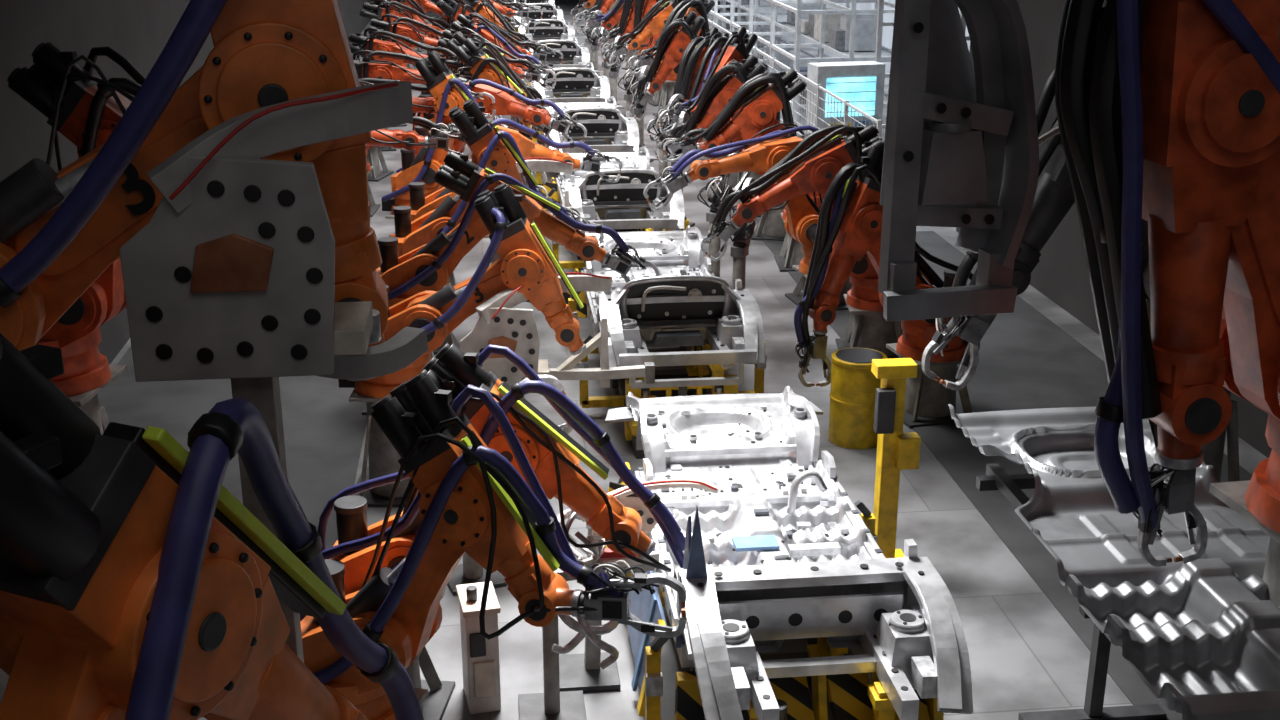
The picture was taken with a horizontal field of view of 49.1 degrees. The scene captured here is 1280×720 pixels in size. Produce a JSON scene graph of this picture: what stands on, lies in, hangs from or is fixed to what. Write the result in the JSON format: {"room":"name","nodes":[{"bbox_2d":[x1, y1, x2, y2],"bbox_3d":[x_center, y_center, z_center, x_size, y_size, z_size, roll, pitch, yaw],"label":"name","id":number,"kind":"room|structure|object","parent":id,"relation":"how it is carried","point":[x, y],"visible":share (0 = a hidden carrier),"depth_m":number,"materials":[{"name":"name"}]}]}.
{"room":"factory floor","nodes":[
{"label":"factory floor","id":0,"kind":"room"},
{"bbox_2d":[0,0,382,364],"bbox_3d":[-9.472,-11.264,37.572,0.200,9.000,110.000,-2,19,-6],"label":"wall","id":1,"kind":"structure","parent":0,"point":[139,31],"depth_m":17.46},
{"bbox_2d":[110,0,1266,719],"bbox_3d":[-2.316,-7.215,39.794,26.000,0.100,110.000,-2,19,-6],"label":"floor","id":2,"kind":"structure","parent":0,"point":[1024,656],"depth_m":13.46,"materials":[{"name":"concrete"}]},
{"bbox_2d":[97,346,366,719],"bbox_3d":[-4.281,2.569,11.011,3.400,0.012,18.000,-2,19,-6],"label":"floor mat","id":3,"kind":"object","parent":2,"relation":"on","point":[324,431],"visible":0.02,"depth_m":16.49,"materials":[{"name":"grey concrete"}]},
{"bbox_2d":[7,42,145,434],"bbox_3d":[-4.031,-0.361,12.250,3.678,4.755,1.314,1,19,3],"label":"robot","id":4,"kind":"object","parent":3,"relation":"on","point":[85,108],"visible":0.21,"depth_m":11.62,"materials":[{"name":"metal"}]},
{"bbox_2d":[0,0,387,703],"bbox_3d":[-2.889,0.548,7.149,3.261,6.335,1.642,-3,19,-10],"label":"robot","id":5,"kind":"object","parent":3,"relation":"on","point":[60,231],"visible":0.69,"depth_m":6.31,"materials":[{"name":"metal"}]},
{"bbox_2d":[0,333,423,719],"bbox_3d":[-2.046,2.103,5.054,1.643,4.749,4.284,8,20,22],"label":"robot","id":6,"kind":"object","parent":3,"relation":"on","point":[135,585],"visible":1,"depth_m":4.61,"materials":[{"name":"metal"}]},
{"bbox_2d":[119,81,427,662],"bbox_3d":[-1.553,1.318,6.704,1.334,5.168,0.620,-9,21,-26],"label":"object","id":7,"kind":"object","parent":2,"relation":"on","point":[231,276],"visible":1,"depth_m":5.88,"materials":[{"name":"grey metal"}]},
{"bbox_2d":[348,27,460,181],"bbox_3d":[-4.861,-5.378,29.453,3.195,3.117,1.095,3,19,10],"label":"robot","id":8,"kind":"object","parent":2,"relation":"on","point":[359,42],"visible":0.3,"depth_m":28.96,"materials":[{"name":"metal"}]},
{"bbox_2d":[368,14,443,150],"bbox_3d":[-5.189,-6.590,33.041,3.347,3.088,1.095,-4,19,-10],"label":"robot","id":9,"kind":"object","parent":2,"relation":"on","point":[378,23],"visible":0.27,"depth_m":32.40,"materials":[{"name":"metal"}]},
{"bbox_2d":[360,0,453,126],"bbox_3d":[-5.858,-7.783,36.358,2.900,3.199,1.095,-8,20,-22],"label":"robot","id":10,"kind":"object","parent":2,"relation":"on","point":[372,11],"visible":0.37,"depth_m":35.60,"materials":[{"name":"metal"}]},
{"bbox_2d":[376,0,444,50],"bbox_3d":[-6.368,-8.907,39.441,2.568,3.330,1.095,-7,20,-20],"label":"robot","id":11,"kind":"object","parent":2,"relation":"on","point":[413,3],"visible":0.15,"depth_m":39.07,"materials":[{"name":"metal"}]},
{"bbox_2d":[353,50,472,216],"bbox_3d":[-4.415,-4.322,26.464,3.331,3.053,1.095,0,19,-1],"label":"robot","id":12,"kind":"object","parent":2,"relation":"on","point":[379,69],"visible":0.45,"depth_m":25.88,"materials":[{"name":"metal"}]},
{"bbox_2d":[407,11,419,68],"bbox_3d":[-6.689,-10.846,45.516,3.269,3.068,1.095,2,19,6],"label":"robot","id":13,"kind":"object","parent":2,"relation":"on","point":[413,48],"visible":0.02,"depth_m":45.78,"materials":[{"name":"metal"}]},
{"bbox_2d":[366,116,471,158],"bbox_3d":[-3.842,-2.188,20.110,2.993,3.125,1.095,-1,19,-4],"label":"robot","id":14,"kind":"object","parent":2,"relation":"on","point":[396,138],"visible":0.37,"depth_m":19.67,"materials":[{"name":"metal"}]},
{"bbox_2d":[417,10,427,51],"bbox_3d":[-7.398,-13.014,51.900,3.351,3.040,1.095,2,19,7],"label":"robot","id":15,"kind":"object","parent":2,"relation":"on","point":[425,11],"visible":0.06,"depth_m":52.10,"materials":[{"name":"metal"}]},
{"bbox_2d":[402,0,446,67],"bbox_3d":[-6.415,-9.820,42.318,3.067,3.196,1.095,2,19,6],"label":"robot","id":16,"kind":"object","parent":2,"relation":"on","point":[428,5],"visible":0.07,"depth_m":41.84,"materials":[{"name":"metal"}]},
{"bbox_2d":[359,78,495,172],"bbox_3d":[-3.999,-3.152,23.105,3.414,3.012,1.095,3,19,8],"label":"robot","id":17,"kind":"object","parent":2,"relation":"on","point":[419,105],"visible":0.18,"depth_m":22.49,"materials":[{"name":"metal"}]},
{"bbox_2d":[338,183,585,506],"bbox_3d":[-1.789,-0.213,14.178,2.496,3.227,1.095,0,19,0],"label":"robot","id":18,"kind":"object","parent":2,"relation":"on","point":[526,258],"visible":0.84,"depth_m":13.79,"materials":[{"name":"metal"}]},
{"bbox_2d":[381,51,546,218],"bbox_3d":[-2.804,-3.177,22.434,2.744,3.494,1.095,4,19,11],"label":"robot","id":19,"kind":"object","parent":2,"relation":"on","point":[448,92],"visible":0.31,"depth_m":22.13,"materials":[{"name":"metal"}]},
{"bbox_2d":[427,0,506,58],"bbox_3d":[-4.469,-8.043,37.069,2.741,3.231,1.095,-11,22,-28],"label":"robot","id":20,"kind":"object","parent":2,"relation":"on","point":[452,9],"visible":0.13,"depth_m":36.28,"materials":[{"name":"metal"}]},
{"bbox_2d":[456,581,500,713],"bbox_3d":[-1.224,2.156,10.693,0.280,1.000,0.445,-5,19,-14],"label":"pedestal","id":21,"kind":"object","parent":2,"relation":"on","point":[480,655],"visible":0.94,"depth_m":10.53,"materials":[{"name":"white metal"}]},
{"bbox_2d":[438,0,526,52],"bbox_3d":[-4.697,-9.366,40.616,2.858,3.439,1.095,0,19,1],"label":"robot","id":22,"kind":"object","parent":2,"relation":"on","point":[516,22],"visible":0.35,"depth_m":40.35,"materials":[{"name":"metal"}]},
{"bbox_2d":[441,0,525,21],"bbox_3d":[-5.164,-10.946,45.456,3.324,3.296,1.095,7,20,19],"label":"robot","id":23,"kind":"object","parent":2,"relation":"on","point":[513,7],"visible":0.12,"depth_m":44.74,"materials":[{"name":"metal"}]},
{"bbox_2d":[413,31,556,130],"bbox_3d":[-3.243,-5.139,28.715,3.147,3.142,1.095,2,19,5],"label":"robot","id":24,"kind":"object","parent":2,"relation":"on","point":[459,38],"visible":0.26,"depth_m":28.34,"materials":[{"name":"metal"}]},
{"bbox_2d":[427,0,542,52],"bbox_3d":[-4.810,-10.151,43.527,3.595,3.039,1.095,-1,19,-3],"label":"robot","id":25,"kind":"object","parent":2,"relation":"on","point":[504,10],"visible":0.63,"depth_m":43.23,"materials":[{"name":"metal"}]},
{"bbox_2d":[421,14,554,93],"bbox_3d":[-3.592,-6.479,32.656,3.268,3.127,1.095,1,19,3],"label":"robot","id":26,"kind":"object","parent":2,"relation":"on","point":[463,21],"visible":0.35,"depth_m":32.20,"materials":[{"name":"metal"}]},
{"bbox_2d":[414,38,564,141],"bbox_3d":[-2.892,-4.428,26.454,3.123,3.260,1.095,4,19,12],"label":"robot","id":27,"kind":"object","parent":2,"relation":"on","point":[481,65],"visible":0.25,"depth_m":25.88,"materials":[{"name":"metal"}]},
{"bbox_2d":[438,0,541,57],"bbox_3d":[-4.242,-8.490,38.401,3.172,3.214,1.095,2,19,6],"label":"robot","id":28,"kind":"object","parent":2,"relation":"on","point":[481,8],"visible":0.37,"depth_m":37.93,"materials":[{"name":"metal"}]},
{"bbox_2d":[456,1,525,22],"bbox_3d":[-5.441,-11.870,48.480,3.077,3.087,1.095,-1,19,-3],"label":"robot","id":29,"kind":"object","parent":2,"relation":"on","point":[456,1],"visible":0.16,"depth_m":48.39,"materials":[{"name":"metal"}]},
{"bbox_2d":[379,99,603,354],"bbox_3d":[-2.024,-1.890,18.962,3.141,3.305,1.095,-6,20,-16],"label":"robot","id":30,"kind":"object","parent":2,"relation":"on","point":[486,147],"visible":0.44,"depth_m":18.41,"materials":[{"name":"metal"}]},
{"bbox_2d":[396,73,586,188],"bbox_3d":[-2.558,-3.525,24.402,3.503,2.878,1.095,5,20,15],"label":"robot","id":31,"kind":"object","parent":2,"relation":"on","point":[505,104],"visible":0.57,"depth_m":23.79,"materials":[{"name":"metal"}]},
{"bbox_2d":[429,27,555,153],"bbox_3d":[-3.332,-5.689,30.509,3.184,3.021,1.095,4,19,13],"label":"robot","id":32,"kind":"object","parent":2,"relation":"on","point":[448,35],"visible":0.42,"depth_m":30.00,"materials":[{"name":"metal"}]},
{"bbox_2d":[300,372,686,719],"bbox_3d":[-1.090,1.588,8.962,2.850,3.195,1.095,5,20,15],"label":"robot","id":33,"kind":"object","parent":2,"relation":"on","point":[470,499],"visible":0.93,"depth_m":8.55,"materials":[{"name":"metal"}]},
{"bbox_2d":[424,13,562,84],"bbox_3d":[-3.689,-7.153,34.930,3.561,2.930,1.095,-1,19,-4],"label":"robot","id":34,"kind":"object","parent":2,"relation":"on","point":[541,55],"visible":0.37,"depth_m":34.68,"materials":[{"name":"metal"}]},
{"bbox_2d":[491,251,499,263],"label":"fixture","id":35,"kind":"object","parent":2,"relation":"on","point":[496,256],"depth_m":19.93,"materials":[{"name":"grey metal"}]},
{"bbox_2d":[318,343,684,719],"bbox_3d":[-1.077,1.291,10.135,2.878,2.997,1.095,2,19,5],"label":"robot","id":36,"kind":"object","parent":2,"relation":"on","point":[552,454],"visible":0.56,"depth_m":9.76,"materials":[{"name":"metal"}]},
{"bbox_2d":[447,374,572,594],"bbox_3d":[-1.159,1.059,12.560,1.263,1.868,0.500,-7,20,-20],"label":"gun","id":37,"kind":"object","parent":2,"relation":"on","point":[470,571],"visible":0.07,"depth_m":12.59,"materials":[{"name":"metal"}]},
{"bbox_2d":[362,151,658,414],"bbox_3d":[-1.571,-0.972,16.646,3.602,3.067,1.095,0,19,0],"label":"robot","id":38,"kind":"object","parent":2,"relation":"on","point":[428,267],"visible":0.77,"depth_m":16.25,"materials":[{"name":"metal"}]},
{"bbox_2d":[493,115,535,178],"bbox_3d":[-2.458,-4.008,27.006,0.989,2.107,0.500,12,22,32],"label":"gun","id":39,"kind":"object","parent":2,"relation":"on","point":[517,120],"visible":0.16,"depth_m":26.71,"materials":[{"name":"metal"}]},
{"bbox_2d":[409,111,621,285],"bbox_3d":[-1.974,-2.332,20.956,3.457,2.850,1.095,-4,19,-11],"label":"robot","id":40,"kind":"object","parent":2,"relation":"on","point":[420,205],"visible":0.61,"depth_m":20.63,"materials":[{"name":"metal"}]},
{"bbox_2d":[520,173,550,301],"bbox_3d":[-1.764,-1.982,21.081,0.989,2.107,0.500,12,22,32],"label":"gun","id":41,"kind":"object","parent":2,"relation":"on","point":[524,181],"visible":0.14,"depth_m":20.71,"materials":[{"name":"metal"}]},
{"bbox_2d":[530,137,543,145],"label":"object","id":42,"kind":"object","parent":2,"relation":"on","point":[532,139],"depth_m":30.60,"materials":[{"name":"metal"}]},
{"bbox_2d":[541,96,638,152],"bbox_3d":[-1.180,-5.077,29.493,2.167,0.990,5.560,-2,19,-6],"label":"car","id":43,"kind":"object","parent":42,"relation":"on","point":[608,130],"visible":0.77,"depth_m":27.84,"materials":[{"name":"metal"}]},
{"bbox_2d":[536,172,541,185],"label":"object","id":44,"kind":"object","parent":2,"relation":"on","point":[538,178],"depth_m":28.32,"materials":[{"name":"metal"}]},
{"bbox_2d":[524,157,572,173],"label":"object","id":45,"kind":"object","parent":2,"relation":"on","point":[557,166],"depth_m":20.28,"materials":[{"name":"grey metal"}]},
{"bbox_2d":[542,177,559,203],"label":"frame","id":46,"kind":"object","parent":2,"relation":"on","point":[550,187],"depth_m":24.68,"materials":[{"name":"metal"}]},
{"bbox_2d":[460,272,654,387],"bbox_3d":[-0.828,0.241,14.298,2.066,2.290,0.701,-14,23,-36],"label":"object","id":47,"kind":"object","parent":2,"relation":"on","point":[500,324],"visible":0.74,"depth_m":13.77,"materials":[{"name":"grey metal"}]},
{"bbox_2d":[562,190,571,215],"label":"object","id":48,"kind":"object","parent":2,"relation":"on","point":[567,203],"depth_m":20.34,"materials":[{"name":"white metal"}]},
{"bbox_2d":[552,241,585,268],"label":"frame","id":49,"kind":"object","parent":2,"relation":"on","point":[555,246],"depth_m":22.47,"materials":[{"name":"metal"}]},
{"bbox_2d":[518,509,658,719],"bbox_3d":[-0.382,1.892,10.313,1.054,1.734,0.635,-2,19,-6],"label":"tool","id":50,"kind":"object","parent":2,"relation":"on","point":[553,704],"visible":0.54,"depth_m":10.27,"materials":[{"name":"metal"}]},
{"bbox_2d":[582,10,603,75],"bbox_3d":[-1.438,-10.252,45.316,0.500,2.074,1.039,17,25,41],"label":"gun","id":51,"kind":"object","parent":2,"relation":"on","point":[589,44],"visible":0.3,"depth_m":45.05,"materials":[{"name":"metal"}]},
{"bbox_2d":[586,20,604,74],"bbox_3d":[-1.294,-9.602,43.364,0.500,2.107,0.989,8,20,22],"label":"gun","id":52,"kind":"object","parent":2,"relation":"on","point":[597,34],"visible":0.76,"depth_m":43.05,"materials":[{"name":"metal"}]},
{"bbox_2d":[570,0,630,60],"bbox_3d":[-1.220,-12.427,49.514,2.716,3.473,1.095,6,20,17],"label":"robot","id":53,"kind":"object","parent":2,"relation":"on","point":[589,3],"visible":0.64,"depth_m":49.73,"materials":[{"name":"metal"}]},
{"bbox_2d":[573,0,638,70],"bbox_3d":[-0.799,-11.234,46.065,3.037,3.447,1.095,-10,21,-27],"label":"robot","id":54,"kind":"object","parent":2,"relation":"on","point":[602,5],"visible":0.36,"depth_m":45.70,"materials":[{"name":"metal"}]},
{"bbox_2d":[574,0,648,87],"bbox_3d":[-0.345,-9.402,41.047,3.198,3.228,1.095,-5,20,-14],"label":"robot","id":55,"kind":"object","parent":2,"relation":"on","point":[612,17],"visible":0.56,"depth_m":40.65,"materials":[{"name":"metal"}]},
{"bbox_2d":[598,33,626,104],"bbox_3d":[-0.744,-8.226,39.391,0.500,2.074,1.039,17,25,41],"label":"gun","id":56,"kind":"object","parent":2,"relation":"on","point":[606,70],"visible":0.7,"depth_m":39.08,"materials":[{"name":"metal"}]},
{"bbox_2d":[604,36,625,116],"bbox_3d":[-0.603,-7.574,37.435,0.500,2.107,0.998,8,20,22],"label":"gun","id":57,"kind":"object","parent":2,"relation":"on","point":[614,69],"visible":0.59,"depth_m":37.14,"materials":[{"name":"metal"}]},
{"bbox_2d":[600,17,647,83],"bbox_3d":[-0.176,-10.321,43.422,2.206,3.430,1.095,-6,20,-18],"label":"robot","id":58,"kind":"object","parent":2,"relation":"on","point":[614,27],"visible":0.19,"depth_m":43.40,"materials":[{"name":"metal"}]},
{"bbox_2d":[598,0,661,105],"bbox_3d":[0.066,-8.920,39.149,2.510,3.545,1.095,-5,19,-14],"label":"robot","id":59,"kind":"object","parent":2,"relation":"on","point":[626,25],"visible":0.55,"depth_m":38.89,"materials":[{"name":"metal"}]},
{"bbox_2d":[613,228,652,231],"label":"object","id":60,"kind":"object","parent":2,"relation":"on","point":[649,229],"depth_m":24.78,"materials":[{"name":"metal"}]},
{"bbox_2d":[556,147,683,230],"bbox_3d":[-0.486,-3.050,23.568,2.167,0.990,5.560,-2,19,-6],"label":"car","id":61,"kind":"object","parent":60,"relation":"on","point":[622,204],"visible":0.79,"depth_m":21.92,"materials":[{"name":"metal"}]},
{"bbox_2d":[618,60,650,144],"bbox_3d":[-0.051,-6.200,33.467,0.500,2.074,1.039,17,25,41],"label":"gun","id":62,"kind":"object","parent":2,"relation":"on","point":[632,79],"visible":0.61,"depth_m":33.13,"materials":[{"name":"metal"}]},
{"bbox_2d":[559,479,717,691],"bbox_3d":[-0.022,1.721,10.953,1.315,1.645,0.500,-2,19,-6],"label":"bracket","id":63,"kind":"object","parent":2,"relation":"on","point":[577,672],"visible":0.59,"depth_m":10.96,"materials":[{"name":"silver metal"}]},
{"bbox_2d":[630,65,653,161],"bbox_3d":[0.090,-5.547,31.508,0.500,2.107,1.004,8,20,22],"label":"gun","id":64,"kind":"object","parent":2,"relation":"on","point":[638,109],"visible":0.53,"depth_m":31.21,"materials":[{"name":"metal"}]},
{"bbox_2d":[612,0,676,115],"bbox_3d":[0.359,-8.229,36.939,2.218,3.667,1.095,-3,19,-10],"label":"robot","id":65,"kind":"object","parent":2,"relation":"on","point":[640,10],"visible":0.23,"depth_m":36.86,"materials":[{"name":"metal"}]},
{"bbox_2d":[603,0,686,133],"bbox_3d":[0.466,-7.427,34.957,2.796,3.431,1.095,1,19,3],"label":"robot","id":66,"kind":"object","parent":2,"relation":"on","point":[658,22],"visible":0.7,"depth_m":34.72,"materials":[{"name":"metal"}]},
{"bbox_2d":[629,583,666,625],"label":"frame","id":67,"kind":"object","parent":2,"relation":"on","point":[647,607],"depth_m":10.83,"materials":[{"name":"metal"}]},
{"bbox_2d":[627,625,668,719],"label":"frame","id":68,"kind":"object","parent":2,"relation":"on","point":[646,649],"depth_m":10.01,"materials":[{"name":"metal"}]},
{"bbox_2d":[562,268,766,458],"bbox_3d":[0.223,-0.272,17.796,2.299,0.997,5.441,-3,19,-8],"label":"frame","id":69,"kind":"object","parent":2,"relation":"on","point":[622,386],"visible":0.12,"depth_m":16.56,"materials":[{"name":"metal"}]},
{"bbox_2d":[563,226,764,388],"bbox_3d":[0.207,-1.024,17.643,2.167,0.990,5.560,-2,19,-6],"label":"car","id":70,"kind":"object","parent":69,"relation":"on","point":[686,304],"visible":0.92,"depth_m":15.98,"materials":[{"name":"metal"}]},
{"bbox_2d":[648,94,687,178],"bbox_3d":[0.643,-4.173,27.542,0.500,2.074,1.039,17,25,41],"label":"gun","id":71,"kind":"object","parent":2,"relation":"on","point":[667,121],"visible":0.49,"depth_m":27.23,"materials":[{"name":"metal"}]},
{"bbox_2d":[628,0,714,144],"bbox_3d":[1.013,-6.574,32.218,2.904,3.590,1.095,-11,22,-30],"label":"robot","id":72,"kind":"object","parent":2,"relation":"on","point":[702,8],"visible":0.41,"depth_m":31.75,"materials":[{"name":"metal"}]},
{"bbox_2d":[629,11,724,160],"bbox_3d":[1.061,-5.937,30.726,2.629,3.350,1.095,0,19,1],"label":"robot","id":73,"kind":"object","parent":2,"relation":"on","point":[675,50],"visible":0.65,"depth_m":30.44,"materials":[{"name":"metal"}]},
{"bbox_2d":[665,109,694,226],"bbox_3d":[0.786,-3.523,25.588,0.500,2.107,0.992,8,20,22],"label":"gun","id":74,"kind":"object","parent":2,"relation":"on","point":[683,113],"visible":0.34,"depth_m":25.22,"materials":[{"name":"metal"}]},
{"bbox_2d":[682,215,688,230],"label":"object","id":75,"kind":"object","parent":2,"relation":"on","point":[686,222],"depth_m":22.46,"materials":[{"name":"metal"}]},
{"bbox_2d":[674,667,704,719],"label":"frame","id":76,"kind":"object","parent":2,"relation":"on","point":[688,703],"depth_m":9.69,"materials":[{"name":"metal"}]},
{"bbox_2d":[646,26,742,187],"bbox_3d":[1.384,-4.986,28.038,2.913,3.291,1.095,-12,22,-32],"label":"robot","id":77,"kind":"object","parent":2,"relation":"on","point":[692,57],"visible":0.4,"depth_m":27.55,"materials":[{"name":"metal"}]},
{"bbox_2d":[653,54,785,240],"bbox_3d":[1.631,-3.778,24.690,2.870,3.171,1.095,4,19,12],"label":"robot","id":78,"kind":"object","parent":2,"relation":"on","point":[771,224],"visible":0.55,"depth_m":24.54,"materials":[{"name":"metal"}]},
{"bbox_2d":[659,26,784,216],"bbox_3d":[1.613,-4.372,25.925,2.960,3.496,1.095,-12,22,-32],"label":"robot","id":79,"kind":"object","parent":2,"relation":"on","point":[738,47],"visible":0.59,"depth_m":25.51,"materials":[{"name":"metal"}]},
{"bbox_2d":[697,153,750,289],"bbox_3d":[1.336,-2.147,21.617,0.500,2.074,1.039,17,25,41],"label":"gun","id":80,"kind":"object","parent":2,"relation":"on","point":[720,191],"visible":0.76,"depth_m":21.32,"materials":[{"name":"metal"}]},
{"bbox_2d":[728,177,755,289],"bbox_3d":[1.480,-1.497,19.664,0.500,2.107,0.989,8,20,22],"label":"gun","id":81,"kind":"object","parent":2,"relation":"on","point":[741,239],"visible":0.44,"depth_m":19.35,"materials":[{"name":"metal"}]},
{"bbox_2d":[670,0,881,136],"bbox_3d":[2.158,-8.459,39.877,0.060,2.200,34.030,-2,19,-6],"label":"fence","id":82,"kind":"object","parent":2,"relation":"on","point":[819,88],"visible":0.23,"depth_m":27.92,"materials":[{"name":"white metal"}]},
{"bbox_2d":[759,637,853,659],"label":"frame","id":83,"kind":"object","parent":2,"relation":"on","point":[820,646],"depth_m":11.00,"materials":[{"name":"metal"}]},
{"bbox_2d":[605,386,972,719],"bbox_3d":[0.975,0.983,11.194,2.120,1.205,5.433,-2,19,-6],"label":"car","id":84,"kind":"object","parent":83,"relation":"on","point":[781,550],"visible":0.94,"depth_m":9.80,"materials":[{"name":"metal"}]},
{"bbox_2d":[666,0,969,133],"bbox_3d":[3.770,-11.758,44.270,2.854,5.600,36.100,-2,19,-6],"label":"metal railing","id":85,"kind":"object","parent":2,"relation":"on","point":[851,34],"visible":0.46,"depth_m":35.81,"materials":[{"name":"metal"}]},
{"bbox_2d":[768,672,899,719],"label":"platform","id":86,"kind":"object","parent":2,"relation":"on","point":[854,696],"depth_m":9.62,"materials":[{"name":"metal"}]},
{"bbox_2d":[805,61,885,178],"bbox_3d":[4.319,-5.046,29.587,1.500,2.400,0.655,-5,19,-14],"label":"computer monitor","id":87,"kind":"object","parent":2,"relation":"on","point":[861,83],"visible":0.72,"depth_m":29.14,"materials":[{"name":"white plastic"}]},
{"bbox_2d":[828,347,886,448],"bbox_3d":[2.440,0.424,15.742,0.620,1.010,0.620,-2,19,-6],"label":"drum","id":88,"kind":"object","parent":2,"relation":"on","point":[852,393],"visible":0.76,"depth_m":15.52,"materials":[{"name":"yellow metal"}]},
{"bbox_2d":[871,358,920,557],"bbox_3d":[2.235,0.967,12.608,0.500,2.010,0.500,-2,19,-6],"label":"post","id":89,"kind":"object","parent":2,"relation":"on","point":[897,450],"visible":0.72,"depth_m":12.41,"materials":[{"name":"yellow metal"}]},
{"bbox_2d":[914,690,943,719],"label":"frame","id":90,"kind":"object","parent":2,"relation":"on","point":[928,706],"depth_m":9.68,"materials":[{"name":"metal"}]},
{"bbox_2d":[763,231,1251,719],"bbox_3d":[4.930,1.262,14.832,3.200,0.012,22.000,-2,19,-6],"label":"floor mat","id":91,"kind":"object","parent":2,"relation":"on","point":[1027,361],"visible":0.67,"depth_m":17.20,"materials":[{"name":"grey concrete"}]},
{"bbox_2d":[663,68,822,271],"bbox_3d":[1.831,-3.073,22.576,2.914,3.205,1.095,0,19,-1],"label":"robot","id":92,"kind":"object","parent":91,"relation":"on","point":[760,101],"visible":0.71,"depth_m":22.25,"materials":[{"name":"metal"}]},
{"bbox_2d":[643,123,851,310],"bbox_3d":[1.704,-2.039,20.311,3.370,2.714,1.095,-5,19,-14],"label":"robot","id":93,"kind":"object","parent":91,"relation":"on","point":[802,213],"visible":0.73,"depth_m":19.95,"materials":[{"name":"metal"}]},
{"bbox_2d":[701,123,902,358],"bbox_3d":[2.247,-1.545,18.294,2.901,3.084,1.095,1,19,2],"label":"robot","id":94,"kind":"object","parent":91,"relation":"on","point":[867,327],"visible":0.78,"depth_m":18.10,"materials":[{"name":"metal"}]},
{"bbox_2d":[794,144,979,428],"bbox_3d":[2.879,-0.851,16.020,2.313,3.243,1.095,-5,20,-15],"label":"robot","id":95,"kind":"object","parent":91,"relation":"on","point":[853,230],"visible":0.72,"depth_m":15.84,"materials":[{"name":"metal"}]},
{"bbox_2d":[922,69,1239,482],"bbox_3d":[4.141,-0.547,12.427,3.332,4.992,1.369,-4,19,-12],"label":"robot","id":96,"kind":"object","parent":91,"relation":"on","point":[1054,196],"visible":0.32,"depth_m":12.11,"materials":[{"name":"metal"}]},
{"bbox_2d":[948,404,1279,719],"bbox_3d":[3.292,2.144,8.440,1.750,2.480,4.370,-2,19,-6],"label":"car body part","id":97,"kind":"object","parent":2,"relation":"on","point":[1202,634],"visible":0.74,"depth_m":8.25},
{"bbox_2d":[1055,0,1279,606],"bbox_3d":[3.409,0.536,7.447,2.753,6.166,1.533,-3,19,-10],"label":"robot","id":98,"kind":"object","parent":2,"relation":"on","point":[1168,111],"visible":1,"depth_m":6.87,"materials":[{"name":"metal"}]},
{"bbox_3d":[-1.894,-6.349,35.568,2.323,0.997,5.400,-2,19,-6],"label":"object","id":99,"kind":"object","parent":2,"relation":"on","visible":0},
{"bbox_2d":[530,62,609,102],"bbox_3d":[-1.873,-7.103,35.418,2.167,0.990,5.560,-2,19,-6],"label":"car","id":100,"kind":"object","parent":99,"relation":"on","point":[571,84],"visible":0.84,"depth_m":33.75,"materials":[{"name":"metal"}]},
{"bbox_3d":[-4.668,-14.454,59.267,2.323,0.997,5.400,-2,19,-6],"label":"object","id":101,"kind":"object","parent":2,"relation":"on","visible":0},
{"bbox_2d":[514,0,553,3],"bbox_3d":[-4.647,-15.208,59.117,2.167,0.990,5.560,-2,19,-6],"label":"car","id":102,"kind":"object","parent":101,"relation":"on","point":[517,1],"visible":0.19,"depth_m":57.54,"materials":[{"name":"metal"}]},
{"bbox_3d":[-2.587,-8.375,41.492,2.323,0.997,5.400,-2,19,-6],"label":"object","id":103,"kind":"object","parent":2,"relation":"on","visible":0},
{"bbox_2d":[527,37,589,67],"bbox_3d":[-2.567,-9.129,41.342,2.167,0.990,5.560,-2,19,-6],"label":"car","id":104,"kind":"object","parent":103,"relation":"on","point":[575,55],"visible":0.54,"depth_m":39.69,"materials":[{"name":"metal"}]},
{"bbox_3d":[-3.974,-12.428,53.342,2.323,0.997,5.400,-2,19,-6],"label":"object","id":105,"kind":"object","parent":2,"relation":"on","visible":0},
{"bbox_2d":[513,3,563,28],"bbox_3d":[-3.954,-13.181,53.192,2.167,0.990,5.560,-2,19,-6],"label":"car","id":106,"kind":"object","parent":105,"relation":"on","point":[550,11],"visible":0.5,"depth_m":51.56,"materials":[{"name":"metal"}]},
{"bbox_3d":[-3.281,-10.402,47.417,2.323,0.997,5.400,-2,19,-6],"label":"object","id":107,"kind":"object","parent":2,"relation":"on","visible":0},
{"bbox_2d":[514,19,574,41],"bbox_3d":[-3.260,-11.155,47.267,2.167,0.990,5.560,-2,19,-6],"label":"car","id":108,"kind":"object","parent":107,"relation":"on","point":[548,29],"visible":0.66,"depth_m":45.63,"materials":[{"name":"metal"}]},
{"bbox_2d":[718,0,969,84],"bbox_3d":[8.120,-11.894,39.416,0.200,9.000,110.000,-2,19,-6],"label":"wall","id":109,"kind":"structure","parent":0,"point":[887,31],"depth_m":43.75,"materials":[{"name":"white paint"}]},
{"bbox_2d":[956,0,1279,457],"bbox_3d":[7.237,-1.475,12.039,0.150,7.000,26.000,-2,19,-6],"label":"wall","id":110,"kind":"structure","parent":0,"point":[1061,274],"depth_m":20.73,"materials":[{"name":"grey paint"}]},
{"bbox_3d":[-2.316,-16.346,36.672,26.000,0.100,110.000,-2,19,-6],"label":"ceiling","id":111,"kind":"structure","parent":0,"visible":0},
{"bbox_3d":[-1.718,-14.517,35.241,0.300,2.535,70.000,-2,19,-6],"label":"rail","id":112,"kind":"object","parent":111,"relation":"hanging from","visible":0},
{"bbox_2d":[878,0,1059,321],"bbox_3d":[2.271,-1.969,7.803,1.943,3.424,0.568,-5,19,-14],"label":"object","id":113,"kind":"object","parent":112,"relation":"hanging from","point":[951,128],"visible":0.88,"depth_m":7.92,"materials":[{"name":"grey metal"}]}
]}

